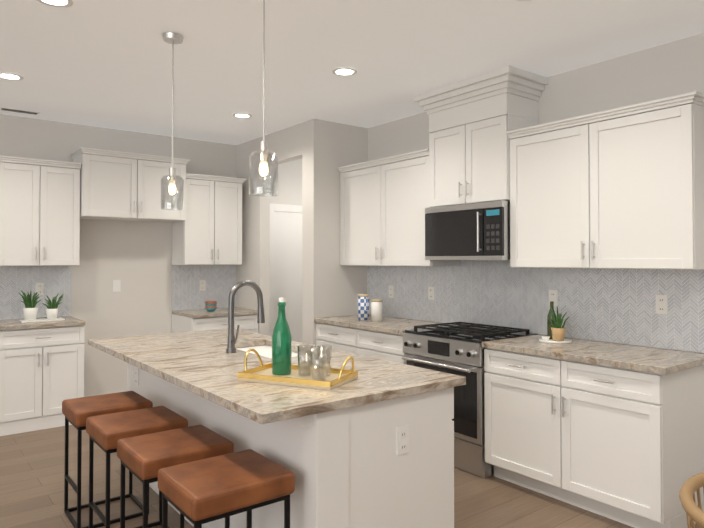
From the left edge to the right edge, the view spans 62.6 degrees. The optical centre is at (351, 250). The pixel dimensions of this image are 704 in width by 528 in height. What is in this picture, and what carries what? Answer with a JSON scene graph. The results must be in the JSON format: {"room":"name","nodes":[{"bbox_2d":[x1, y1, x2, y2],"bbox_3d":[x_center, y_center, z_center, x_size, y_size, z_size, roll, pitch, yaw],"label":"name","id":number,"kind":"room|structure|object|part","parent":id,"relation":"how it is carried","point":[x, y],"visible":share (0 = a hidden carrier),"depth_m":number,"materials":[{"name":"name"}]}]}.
{"room":"kitchen","nodes":[
{"label":"kitchen","id":0,"kind":"room"},
{"bbox_2d":[0,114,301,396],"bbox_3d":[-3.450,0.147,5.128,8.920,2.780,0.120,1,-1,-38],"label":"wall","id":1,"kind":"structure","parent":0,"point":[135,257],"depth_m":5.88,"materials":[{"name":"white paint"}]},
{"bbox_2d":[0,155,80,265],"bbox_3d":[-2.879,-0.334,5.256,0.696,0.945,0.384,1,-1,-38],"label":"upper cabinet","id":2,"kind":"object","parent":1,"relation":"attached to","point":[39,212],"visible":0.98,"depth_m":5.14,"materials":[{"name":"white wood"}]},
{"bbox_2d":[113,280,120,291],"bbox_3d":[-2.384,0.359,5.867,0.075,0.120,0.009,1,-1,-38],"label":"light switch","id":3,"kind":"object","parent":1,"relation":"attached to","point":[116,285],"visible":1,"depth_m":5.87,"materials":[{"name":"white plastic"}]},
{"bbox_2d":[0,265,235,319],"bbox_3d":[-2.293,0.394,5.937,2.411,0.488,0.008,1,-1,-38],"label":"backsplash","id":4,"kind":"structure","parent":1,"relation":"attached to","point":[187,294],"depth_m":5.58,"materials":[{"name":"tile"}]},
{"bbox_2d":[35,283,43,294],"bbox_3d":[-2.931,0.362,5.434,0.070,0.115,0.008,1,-1,-38],"label":"electrical outlet","id":5,"kind":"object","parent":4,"relation":"attached to","point":[39,288],"visible":0.98,"depth_m":5.43,"materials":[{"name":"white plastic"}]},
{"bbox_2d":[199,280,205,290],"bbox_3d":[-1.657,0.388,6.418,0.070,0.115,0.008,1,-1,-38],"label":"electrical outlet","id":6,"kind":"object","parent":4,"relation":"attached to","point":[202,285],"visible":1,"depth_m":6.42,"materials":[{"name":"white plastic"}]},
{"bbox_2d":[70,147,189,221],"bbox_3d":[-2.192,-0.621,5.754,1.039,0.625,0.444,1,-1,-38],"label":"upper cabinet","id":7,"kind":"object","parent":1,"relation":"attached to","point":[119,185],"visible":0.94,"depth_m":5.55,"materials":[{"name":"white wood"}]},
{"bbox_2d":[172,173,245,264],"bbox_3d":[-1.545,-0.317,6.287,0.687,0.945,0.384,1,-1,-38],"label":"upper cabinet","id":8,"kind":"object","parent":1,"relation":"attached to","point":[208,231],"visible":0.94,"depth_m":6.14,"materials":[{"name":"white wood"}]},
{"bbox_2d":[269,204,301,342],"bbox_3d":[-0.610,0.506,7.188,0.960,2.130,0.082,1,-1,-38],"label":"door","id":9,"kind":"structure","parent":1,"relation":"attached to","point":[285,253],"depth_m":7.09,"materials":[{"name":"white wood"}]},
{"bbox_2d":[236,121,306,343],"bbox_3d":[-0.839,0.163,6.132,0.120,2.780,1.484,1,-1,-38],"label":"wall","id":10,"kind":"structure","parent":0,"point":[288,144],"depth_m":6.28,"materials":[{"name":"white paint"}]},
{"bbox_2d":[306,119,367,345],"bbox_3d":[0.284,0.161,5.987,1.720,2.780,0.120,1,-1,-38],"label":"wall","id":11,"kind":"structure","parent":0,"point":[334,288],"depth_m":5.52,"materials":[{"name":"white paint"}]},
{"bbox_2d":[0,425,701,527],"bbox_3d":[-0.316,1.494,1.050,8.920,0.050,10.370,1,-1,-38],"label":"floor","id":12,"kind":"structure","parent":0,"point":[32,468],"depth_m":3.56,"materials":[{"name":"brown wood"}]},
{"bbox_2d":[0,316,84,435],"bbox_3d":[-2.815,1.082,5.150,0.706,0.910,0.594,1,-1,-38],"label":"base cabinet","id":13,"kind":"object","parent":12,"relation":"on","point":[41,371],"visible":0.83,"depth_m":4.94,"materials":[{"name":"painted wood"},{"name":"brushed nickel"}]},
{"bbox_2d":[19,290,64,322],"bbox_3d":[-2.777,0.489,5.169,0.358,0.275,0.191,1,-1,-38],"label":"pots","id":14,"kind":"object","parent":13,"relation":"on","point":[30,310],"visible":1,"depth_m":5.12,"materials":[{"name":"white ceramic"}]},
{"bbox_2d":[62,391,152,527],"bbox_3d":[-1.408,1.184,3.327,0.410,0.645,0.365,1,-1,-38],"label":"stool","id":15,"kind":"object","parent":12,"relation":"on","point":[77,412],"visible":0.83,"depth_m":3.26,"materials":[{"name":"leather"}]},
{"bbox_3d":[-1.408,0.904,3.332,0.410,0.085,0.365,1,-1,-38],"label":"seat","id":16,"kind":"part","parent":15,"relation":"part of","materials":[{"name":"leather"}]},
{"bbox_2d":[86,406,187,527],"bbox_3d":[-1.100,1.178,2.958,0.410,0.645,0.365,1,-1,-38],"label":"stool","id":17,"kind":"object","parent":12,"relation":"on","point":[106,432],"visible":0.73,"depth_m":2.89,"materials":[{"name":"leather"}]},
{"bbox_3d":[-1.100,0.898,2.963,0.410,0.085,0.365,1,-1,-38],"label":"seat","id":18,"kind":"part","parent":17,"relation":"part of","materials":[{"name":"leather"}]},
{"bbox_2d":[117,425,233,527],"bbox_3d":[-0.792,1.172,2.589,0.410,0.645,0.365,1,-1,-38],"label":"stool","id":19,"kind":"object","parent":12,"relation":"on","point":[145,458],"visible":0.71,"depth_m":2.52,"materials":[{"name":"leather"}]},
{"bbox_3d":[-0.792,0.892,2.594,0.410,0.085,0.365,1,-1,-38],"label":"seat","id":20,"kind":"part","parent":19,"relation":"part of","materials":[{"name":"leather"}]},
{"bbox_2d":[172,307,257,333],"bbox_3d":[-1.458,1.100,6.198,0.756,0.910,0.594,1,-1,-38],"label":"base cabinet","id":21,"kind":"object","parent":12,"relation":"on","point":[200,320],"visible":0.23,"depth_m":6.01,"materials":[{"name":"white wood"}]},
{"bbox_2d":[204,301,217,311],"bbox_3d":[-1.490,0.589,6.117,0.140,0.106,0.138,1,-1,-38],"label":"bowls","id":22,"kind":"object","parent":21,"relation":"on","point":[210,306],"visible":1,"depth_m":6.08,"materials":[{"name":"teal"}]},
{"bbox_2d":[158,449,294,527],"bbox_3d":[-0.485,1.166,2.221,0.410,0.645,0.365,1,-1,-38],"label":"stool","id":23,"kind":"object","parent":12,"relation":"on","point":[197,493],"visible":1,"depth_m":2.14,"materials":[{"name":"leather"}]},
{"bbox_2d":[123,360,465,527],"bbox_3d":[-0.562,1.072,3.370,0.870,0.872,2.380,1,-1,-38],"label":"kitchen island","id":24,"kind":"object","parent":12,"relation":"on","point":[333,450],"depth_m":2.45,"materials":[{"name":"white wood"}]},
{"bbox_2d":[135,368,138,385],"bbox_3d":[-1.460,0.857,3.924,0.008,0.115,0.070,1,-1,-38],"label":"outlet","id":25,"kind":"object","parent":24,"relation":"attached to","point":[136,376],"visible":0.98,"depth_m":3.91,"materials":[{"name":"white plastic"}]},
{"bbox_2d":[88,328,465,423],"bbox_3d":[-0.637,0.615,3.319,1.070,0.036,2.430,1,-1,-38],"label":"island countertop","id":26,"kind":"structure","parent":24,"relation":"on","point":[198,363],"depth_m":2.69,"materials":[{"name":"beige stone"}]},
{"bbox_2d":[224,280,264,351],"bbox_3d":[-0.618,0.388,3.438,0.251,0.422,0.111,1,-1,-38],"label":"faucet","id":27,"kind":"object","parent":26,"relation":"on","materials":[{"name":"grey metal"}]},
{"bbox_2d":[236,344,305,355],"bbox_3d":[-0.507,0.735,3.550,0.372,0.220,0.732,1,-1,-38],"label":"sink","id":28,"kind":"object","parent":26,"relation":"in","point":[264,349],"depth_m":3.79,"materials":[{"name":"white ceramic"}]},
{"bbox_2d":[237,298,357,389],"bbox_3d":[-0.245,0.402,2.637,0.530,0.365,0.280,0,-1,25],"label":"tray","id":29,"kind":"object","parent":26,"relation":"on","point":[280,369],"visible":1,"depth_m":2.64,"materials":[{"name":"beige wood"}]},
{"bbox_2d":[396,425,408,454],"bbox_3d":[0.218,0.813,2.479,0.070,0.115,0.008,1,-1,-38],"label":"outlet","id":30,"kind":"object","parent":24,"relation":"attached to","point":[402,440],"visible":1,"depth_m":2.47,"materials":[{"name":"white plastic"}]},
{"bbox_2d":[314,314,451,363],"bbox_3d":[0.269,1.081,5.109,0.664,0.910,1.218,1,-1,-38],"label":"base cabinet","id":31,"kind":"object","parent":12,"relation":"on","point":[382,339],"visible":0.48,"depth_m":4.92,"materials":[{"name":"white wood"}]},
{"bbox_2d":[358,294,368,319],"bbox_3d":[0.104,0.512,5.265,0.108,0.232,0.106,1,-1,-38],"label":"canister","id":32,"kind":"object","parent":31,"relation":"on","point":[363,308],"depth_m":5.22,"materials":[{"name":"blue ceramic"}]},
{"bbox_2d":[367,298,382,320],"bbox_3d":[0.220,0.531,5.165,0.108,0.192,0.106,1,-1,-38],"label":"canister","id":33,"kind":"object","parent":31,"relation":"on","point":[376,304],"depth_m":5.12,"materials":[{"name":"white ceramic"}]},
{"bbox_2d":[402,322,537,477],"bbox_3d":[0.851,1.051,4.305,0.705,0.945,0.752,1,-1,-38],"label":"range","id":34,"kind":"object","parent":12,"relation":"on","point":[455,348],"visible":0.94,"depth_m":3.99,"materials":[{"name":"silver metal"}]},
{"bbox_2d":[482,334,703,527],"bbox_3d":[1.468,1.056,3.558,0.664,0.910,1.171,1,-1,-38],"label":"base cabinet","id":35,"kind":"object","parent":12,"relation":"on","point":[613,431],"visible":1,"depth_m":3.25,"materials":[{"name":"white wood"}]},
{"bbox_2d":[539,301,571,343],"bbox_3d":[1.347,0.473,3.837,0.210,0.262,0.210,1,-1,-38],"label":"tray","id":36,"kind":"object","parent":35,"relation":"on","point":[555,332],"visible":1,"depth_m":3.79,"materials":[{"name":"white ceramic"}]},
{"bbox_2d":[679,472,703,527],"bbox_3d":[1.478,1.153,1.898,0.703,0.662,0.703,1,-1,-38],"label":"wicker chair","id":37,"kind":"object","parent":12,"relation":"on","point":[688,489],"visible":1,"depth_m":2.05,"materials":[{"name":"wicker"}]},
{"bbox_2d":[0,0,703,144],"bbox_3d":[-0.316,-1.351,1.097,8.920,0.080,10.370,1,-1,-38],"label":"ceiling","id":38,"kind":"structure","parent":0,"point":[102,63],"depth_m":3.71,"materials":[{"name":"white paint"}]},
{"bbox_2d":[0,72,23,80],"bbox_3d":[-2.470,-1.254,4.177,0.180,0.009,0.180,1,-1,-38],"label":"recessed light","id":39,"kind":"object","parent":38,"relation":"in","point":[9,76],"visible":0.96,"depth_m":4.17,"materials":[{"name":"white plastic"}]},
{"bbox_2d":[0,107,39,114],"bbox_3d":[-2.952,-1.238,5.144,0.300,0.009,0.100,1,-1,-38],"label":"ceiling vent","id":40,"kind":"object","parent":38,"relation":"in","point":[19,110],"visible":0.98,"depth_m":5.13,"materials":[{"name":"white metal"}]},
{"bbox_2d":[37,0,72,6],"bbox_3d":[-1.516,-1.274,2.943,0.180,0.009,0.180,1,-1,-38],"label":"recessed light","id":41,"kind":"object","parent":38,"relation":"in","point":[61,3],"visible":1,"depth_m":2.97,"materials":[{"name":"white plastic"}]},
{"bbox_2d":[160,32,183,209],"bbox_3d":[-1.061,-0.755,3.425,0.132,1.027,0.132,1,-1,-38],"label":"pendant light","id":42,"kind":"object","parent":38,"relation":"hanging from","point":[172,39],"visible":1,"depth_m":3.40,"materials":[{"name":"clear glass"}]},
{"bbox_2d":[232,113,251,117],"bbox_3d":[-1.006,-1.235,5.308,0.180,0.009,0.180,1,-1,-38],"label":"recessed light","id":43,"kind":"object","parent":38,"relation":"in","point":[242,115],"visible":0.96,"depth_m":5.30,"materials":[{"name":"white"}]},
{"bbox_2d":[249,0,277,196],"bbox_3d":[-0.406,-0.768,2.667,0.132,1.027,0.132,1,-1,-38],"label":"pendant light","id":44,"kind":"object","parent":38,"relation":"hanging from","point":[263,152],"visible":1,"depth_m":2.64,"materials":[{"name":"clear glass"}]},
{"bbox_2d":[332,67,356,75],"bbox_3d":[-0.052,-1.256,4.074,0.180,0.009,0.180,1,-1,-38],"label":"recessed light","id":45,"kind":"object","parent":38,"relation":"in","point":[344,71],"visible":1,"depth_m":4.06,"materials":[{"name":"white plastic"}]},
{"bbox_2d":[368,33,703,352],"bbox_3d":[2.812,0.103,2.477,0.120,2.780,8.766,1,-1,-38],"label":"wall","id":46,"kind":"structure","parent":0,"point":[672,68],"depth_m":3.85,"materials":[{"name":"white paint"}]},
{"bbox_2d":[338,148,459,265],"bbox_3d":[0.380,-0.334,5.218,0.384,0.945,1.218,1,-1,-38],"label":"upper cabinet","id":47,"kind":"object","parent":46,"relation":"attached to","point":[384,203],"visible":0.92,"depth_m":5.07,"materials":[{"name":"white wood"}]},
{"bbox_2d":[414,65,547,206],"bbox_3d":[0.959,-0.796,4.419,0.453,0.902,0.928,1,-1,-38],"label":"upper cabinet","id":48,"kind":"object","parent":46,"relation":"attached to","point":[473,120],"visible":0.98,"depth_m":4.24,"materials":[{"name":"white wood"}]},
{"bbox_2d":[425,200,509,259],"bbox_3d":[0.957,-0.133,4.407,0.457,0.412,0.752,1,-1,-38],"label":"microwave","id":49,"kind":"object","parent":48,"relation":"attached to","point":[476,231],"visible":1,"depth_m":4.23,"materials":[{"name":"silver metal"}]},
{"bbox_2d":[367,260,703,352],"bbox_3d":[1.127,0.345,4.548,0.009,0.540,3.183,1,-1,-38],"label":"backsplash","id":50,"kind":"structure","parent":46,"relation":"attached to","point":[611,305],"depth_m":4.09,"materials":[{"name":"tile"}]},
{"bbox_2d":[389,286,393,297],"bbox_3d":[0.372,0.393,5.512,0.008,0.115,0.070,1,-1,-38],"label":"electrical outlet","id":51,"kind":"object","parent":50,"relation":"attached to","point":[391,291],"visible":1,"depth_m":5.50,"materials":[{"name":"white plastic"}]},
{"bbox_2d":[428,287,433,299],"bbox_3d":[0.696,0.376,5.093,0.008,0.115,0.070,1,-1,-38],"label":"electrical outlet","id":52,"kind":"object","parent":50,"relation":"attached to","point":[430,293],"visible":1,"depth_m":5.09,"materials":[{"name":"white plastic"}]},
{"bbox_2d":[549,290,557,305],"bbox_3d":[1.436,0.340,4.136,0.008,0.115,0.070,1,-1,-38],"label":"electrical outlet","id":53,"kind":"object","parent":50,"relation":"attached to","point":[553,295],"visible":0.79,"depth_m":4.12,"materials":[{"name":"white plastic"}]},
{"bbox_2d":[656,295,667,313],"bbox_3d":[1.895,0.330,3.543,0.008,0.115,0.070,1,-1,-38],"label":"electrical outlet","id":54,"kind":"object","parent":50,"relation":"attached to","point":[661,304],"visible":1,"depth_m":3.54,"materials":[{"name":"white plastic"}]},
{"bbox_2d":[507,91,703,269],"bbox_3d":[1.593,-0.360,3.649,0.384,0.945,1.217,1,-1,-38],"label":"upper cabinet","id":55,"kind":"object","parent":46,"relation":"attached to","point":[619,188],"visible":1,"depth_m":3.45,"materials":[{"name":"white wood"}]}
]}

